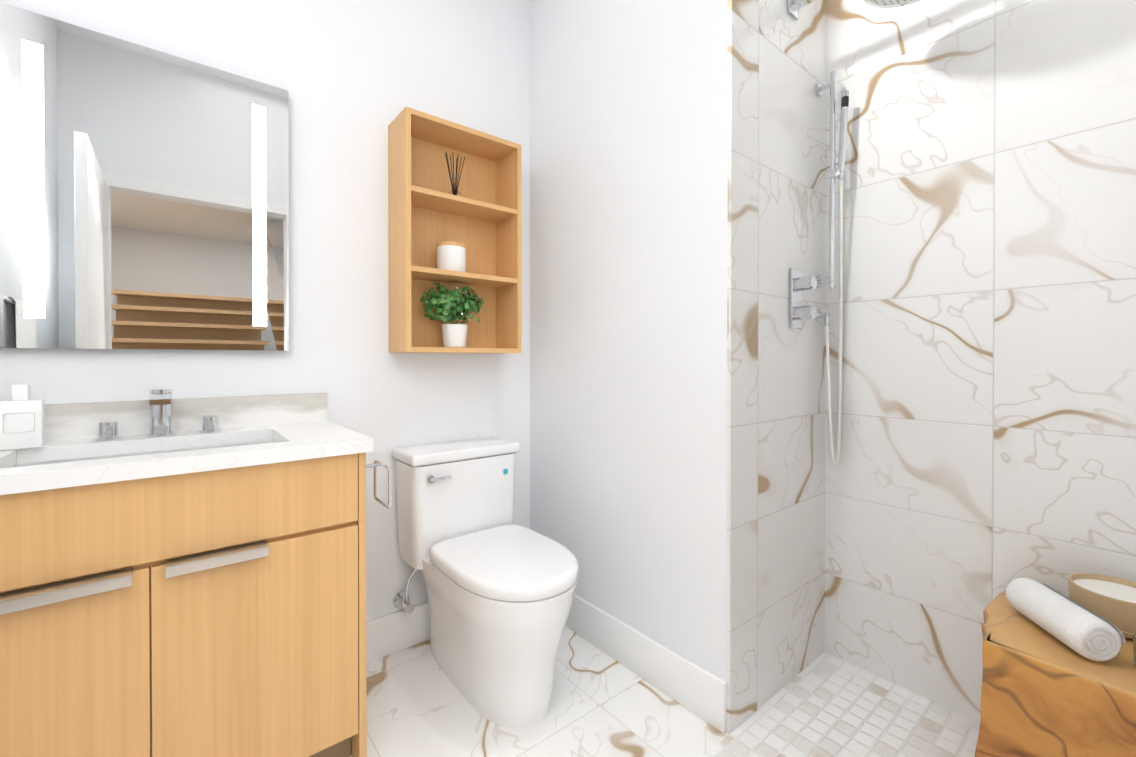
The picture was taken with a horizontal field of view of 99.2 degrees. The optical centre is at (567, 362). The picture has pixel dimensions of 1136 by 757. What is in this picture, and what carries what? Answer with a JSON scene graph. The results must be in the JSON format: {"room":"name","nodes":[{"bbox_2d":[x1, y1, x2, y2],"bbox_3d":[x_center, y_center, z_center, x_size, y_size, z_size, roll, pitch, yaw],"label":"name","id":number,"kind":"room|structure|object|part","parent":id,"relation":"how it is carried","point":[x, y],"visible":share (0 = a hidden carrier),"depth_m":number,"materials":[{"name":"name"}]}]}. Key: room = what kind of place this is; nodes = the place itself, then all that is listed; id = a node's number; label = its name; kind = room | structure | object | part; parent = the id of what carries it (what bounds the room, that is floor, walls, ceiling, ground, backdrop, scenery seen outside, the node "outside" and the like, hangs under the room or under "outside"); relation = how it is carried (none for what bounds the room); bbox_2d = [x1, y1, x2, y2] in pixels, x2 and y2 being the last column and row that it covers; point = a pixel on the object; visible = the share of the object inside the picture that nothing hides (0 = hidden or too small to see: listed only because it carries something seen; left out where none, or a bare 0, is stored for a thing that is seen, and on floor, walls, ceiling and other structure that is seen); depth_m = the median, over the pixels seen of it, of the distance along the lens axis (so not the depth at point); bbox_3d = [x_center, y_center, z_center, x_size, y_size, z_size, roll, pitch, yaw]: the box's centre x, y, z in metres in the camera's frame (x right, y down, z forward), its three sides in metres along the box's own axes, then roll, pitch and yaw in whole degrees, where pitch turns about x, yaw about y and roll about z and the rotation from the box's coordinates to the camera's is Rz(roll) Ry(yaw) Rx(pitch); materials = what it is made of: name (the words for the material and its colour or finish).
{"room":"bathroom","nodes":[
{"label":"bathroom","id":0,"kind":"room"},
{"bbox_2d":[0,0,529,620],"bbox_3d":[-0.901,-0.347,1.634,1.825,2.850,0.135,0,0,-39],"label":"wall","id":1,"kind":"structure","parent":0,"point":[354,78],"depth_m":1.49,"materials":[{"name":"white paint"}]},
{"bbox_3d":[-1.151,-0.452,1.362,0.636,0.832,0.031,0,0,-39],"label":"mirror","id":2,"kind":"part","parent":1,"relation":"part of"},
{"bbox_2d":[366,601,429,662],"bbox_3d":[-0.495,1.003,1.920,0.845,0.145,0.016,0,0,-39],"label":"baseboard","id":3,"kind":"structure","parent":1,"relation":"attached to","point":[391,633],"depth_m":1.79,"materials":[{"name":"white"}]},
{"bbox_2d":[388,107,520,352],"bbox_3d":[-0.425,-0.453,1.864,0.470,0.835,0.175,0,0,-39],"label":"shelf","id":4,"kind":"object","parent":1,"relation":"attached to","point":[480,217],"visible":0.96,"depth_m":1.89,"materials":[{"name":"brown wood"}]},
{"bbox_2d":[436,241,465,271],"bbox_3d":[-0.444,-0.391,1.841,0.110,0.112,0.110,0,0,-39],"label":"candle jar","id":5,"kind":"object","parent":4,"relation":"on","point":[451,255],"visible":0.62,"depth_m":1.79,"materials":[{"name":"white"}]},
{"bbox_3d":[-0.444,-0.440,1.841,0.110,0.014,0.110,0,0,-39],"label":"lid","id":6,"kind":"part","parent":5,"relation":"part of","materials":[{"name":"brown wood"}]},
{"bbox_2d":[420,283,485,347],"bbox_3d":[-0.437,-0.181,1.858,0.276,0.252,0.139,0,0,-39],"label":"potted plant","id":7,"kind":"object","parent":4,"relation":"on","point":[454,334],"visible":0.94,"depth_m":1.82,"materials":[{"name":"white"}]},
{"bbox_2d":[445,152,464,195],"bbox_3d":[-0.433,-0.702,1.849,0.077,0.183,0.046,0,0,-39],"label":"reed diffuser","id":8,"kind":"object","parent":4,"relation":"on","point":[454,191],"visible":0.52,"depth_m":1.84,"materials":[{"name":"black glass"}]},
{"bbox_2d":[349,626,728,756],"bbox_3d":[0.033,1.111,1.068,2.545,0.060,2.205,0,0,-39],"label":"floor","id":9,"kind":"structure","parent":0,"point":[603,704],"depth_m":1.46,"materials":[{"name":"tile"}]},
{"bbox_2d":[0,389,390,756],"bbox_3d":[-0.982,0.578,1.203,0.942,1.005,0.502,0,0,-39],"label":"bathroom vanity","id":10,"kind":"object","parent":9,"relation":"on","point":[182,577],"visible":1,"depth_m":1.08,"materials":[{"name":"brown wood"}]},
{"bbox_3d":[-1.037,0.705,0.886,0.412,0.549,0.019,0,0,-39],"label":"door","id":11,"kind":"part","parent":10,"relation":"part of","materials":[{"name":"brown wood"}]},
{"bbox_3d":[-0.877,0.328,1.015,0.826,0.178,0.019,0,0,-39],"label":"drawer","id":12,"kind":"part","parent":10,"relation":"part of","materials":[{"name":"brown wood"}]},
{"bbox_2d":[45,393,326,440],"bbox_3d":[-1.161,0.153,1.367,0.877,0.092,0.018,0,0,-39],"label":"backsplash","id":13,"kind":"structure","parent":10,"relation":"on","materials":[{"name":"stone"}]},
{"bbox_2d":[0,420,372,494],"bbox_3d":[-1.009,0.218,1.184,0.880,0.035,0.494,0,0,-39],"label":"countertop","id":14,"kind":"structure","parent":10,"relation":"on","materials":[{"name":"stone"}]},
{"bbox_2d":[0,385,44,450],"bbox_3d":[-1.267,0.126,1.120,0.072,0.147,0.035,0,0,-39],"label":"lotion bottle","id":15,"kind":"object","parent":14,"relation":"on","point":[22,420],"visible":1,"depth_m":1.11,"materials":[{"name":"white plastic"}]},
{"bbox_2d":[13,441,274,466],"bbox_3d":[-0.988,0.304,1.171,0.546,0.137,0.313,0,0,-39],"label":"basin","id":16,"kind":"object","parent":14,"relation":"in","point":[114,453],"depth_m":1.24,"materials":[{"name":"white ceramic"}]},
{"bbox_2d":[94,389,221,440],"bbox_3d":[-1.082,0.137,1.288,0.265,0.125,0.135,0,0,-39],"label":"faucet","id":17,"kind":"object","parent":14,"relation":"on","point":[160,402],"depth_m":1.30,"materials":[{"name":"silver metal"}]},
{"bbox_3d":[-0.716,0.703,1.148,0.412,0.549,0.019,0,0,-39],"label":"door","id":18,"kind":"part","parent":10,"relation":"part of","materials":[{"name":"brown wood"}]},
{"bbox_2d":[392,436,578,727],"bbox_3d":[-0.260,0.697,1.649,0.436,0.762,0.729,0,0,-39],"label":"toilet","id":19,"kind":"object","parent":9,"relation":"on","point":[500,587],"visible":1,"depth_m":1.55,"materials":[{"name":"white ceramic"}]},
{"bbox_3d":[-0.447,0.402,1.677,0.083,0.026,0.027,0,0,-39],"label":"lever","id":20,"kind":"part","parent":19,"relation":"part of","materials":[{"name":"silver metal"}]},
{"bbox_3d":[-0.419,0.536,1.844,0.424,0.360,0.201,0,0,-39],"label":"tank","id":21,"kind":"part","parent":19,"relation":"part of","materials":[{"name":"white ceramic"}]},
{"bbox_3d":[-0.419,0.334,1.843,0.436,0.040,0.212,0,0,-39],"label":"tank lid","id":22,"kind":"part","parent":19,"relation":"part of","materials":[{"name":"white ceramic"}]},
{"bbox_3d":[-0.190,0.647,1.564,0.382,0.062,0.509,0,0,-39],"label":"seat","id":23,"kind":"part","parent":19,"relation":"part of","materials":[{"name":"white ceramic"}]},
{"bbox_2d":[704,652,979,756],"bbox_3d":[0.777,1.080,1.017,1.255,0.002,0.985,0,0,-39],"label":"floor","id":24,"kind":"structure","parent":9,"relation":"on","point":[824,704],"depth_m":1.44,"materials":[{"name":"tile"}]},
{"bbox_2d":[975,590,1135,756],"bbox_3d":[1.201,0.856,1.079,0.439,0.450,0.427,0,0,-39],"label":"stool","id":25,"kind":"object","parent":24,"relation":"on","point":[1044,693],"visible":0.77,"depth_m":1.03,"materials":[{"name":"brown wood"}]},
{"bbox_2d":[1006,578,1125,661],"bbox_3d":[1.131,0.585,1.114,0.092,0.088,0.221,0,0,11],"label":"roll","id":26,"kind":"object","parent":25,"relation":"on","point":[1081,630],"visible":1,"depth_m":1.06,"materials":[{"name":"fabric"}]},
{"bbox_2d":[1068,573,1135,639],"bbox_3d":[1.310,0.584,1.149,0.172,0.092,0.172,0,0,-39],"label":"bowl","id":27,"kind":"object","parent":25,"relation":"on","point":[1112,599],"visible":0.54,"depth_m":1.14,"materials":[{"name":"beige ceramic"}]},
{"bbox_2d":[1133,634,1135,666],"bbox_3d":[1.193,0.600,0.982,0.061,0.062,0.060,0,0,-39],"label":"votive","id":28,"kind":"object","parent":25,"relation":"on","point":[1134,649],"visible":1,"depth_m":1.00,"materials":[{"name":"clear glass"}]},
{"bbox_2d":[530,0,727,730],"bbox_3d":[0.393,-0.350,2.061,0.720,2.850,1.108,0,0,-39],"label":"wall","id":29,"kind":"structure","parent":0,"point":[628,269],"depth_m":1.69,"materials":[{"name":"white paint"}]},
{"bbox_2d":[565,593,726,732],"bbox_3d":[0.145,1.004,1.792,0.016,0.145,0.992,0,0,-39],"label":"baseboard","id":30,"kind":"structure","parent":29,"relation":"attached to","point":[699,691],"depth_m":1.60,"materials":[{"name":"white paint"}]},
{"bbox_2d":[727,0,826,733],"bbox_3d":[0.708,-0.347,1.595,0.622,2.850,0.012,0,0,-39],"label":"shower wall tile","id":31,"kind":"structure","parent":29,"relation":"attached to","point":[776,378],"depth_m":1.55,"materials":[{"name":"stone"}]},
{"bbox_2d":[787,0,919,465],"bbox_3d":[0.925,-0.422,1.471,0.285,1.584,0.535,0,0,-21],"label":"shower fixture","id":32,"kind":"object","parent":31,"relation":"attached to","point":[798,285],"visible":0.98,"depth_m":1.69,"materials":[{"name":"silver metal"}]},
{"bbox_2d":[825,0,1135,721],"bbox_3d":[1.330,-0.346,1.403,0.100,2.850,1.097,0,0,-39],"label":"shower wall tile","id":33,"kind":"structure","parent":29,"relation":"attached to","point":[988,440],"depth_m":1.46,"materials":[{"name":"stone"}]}
]}

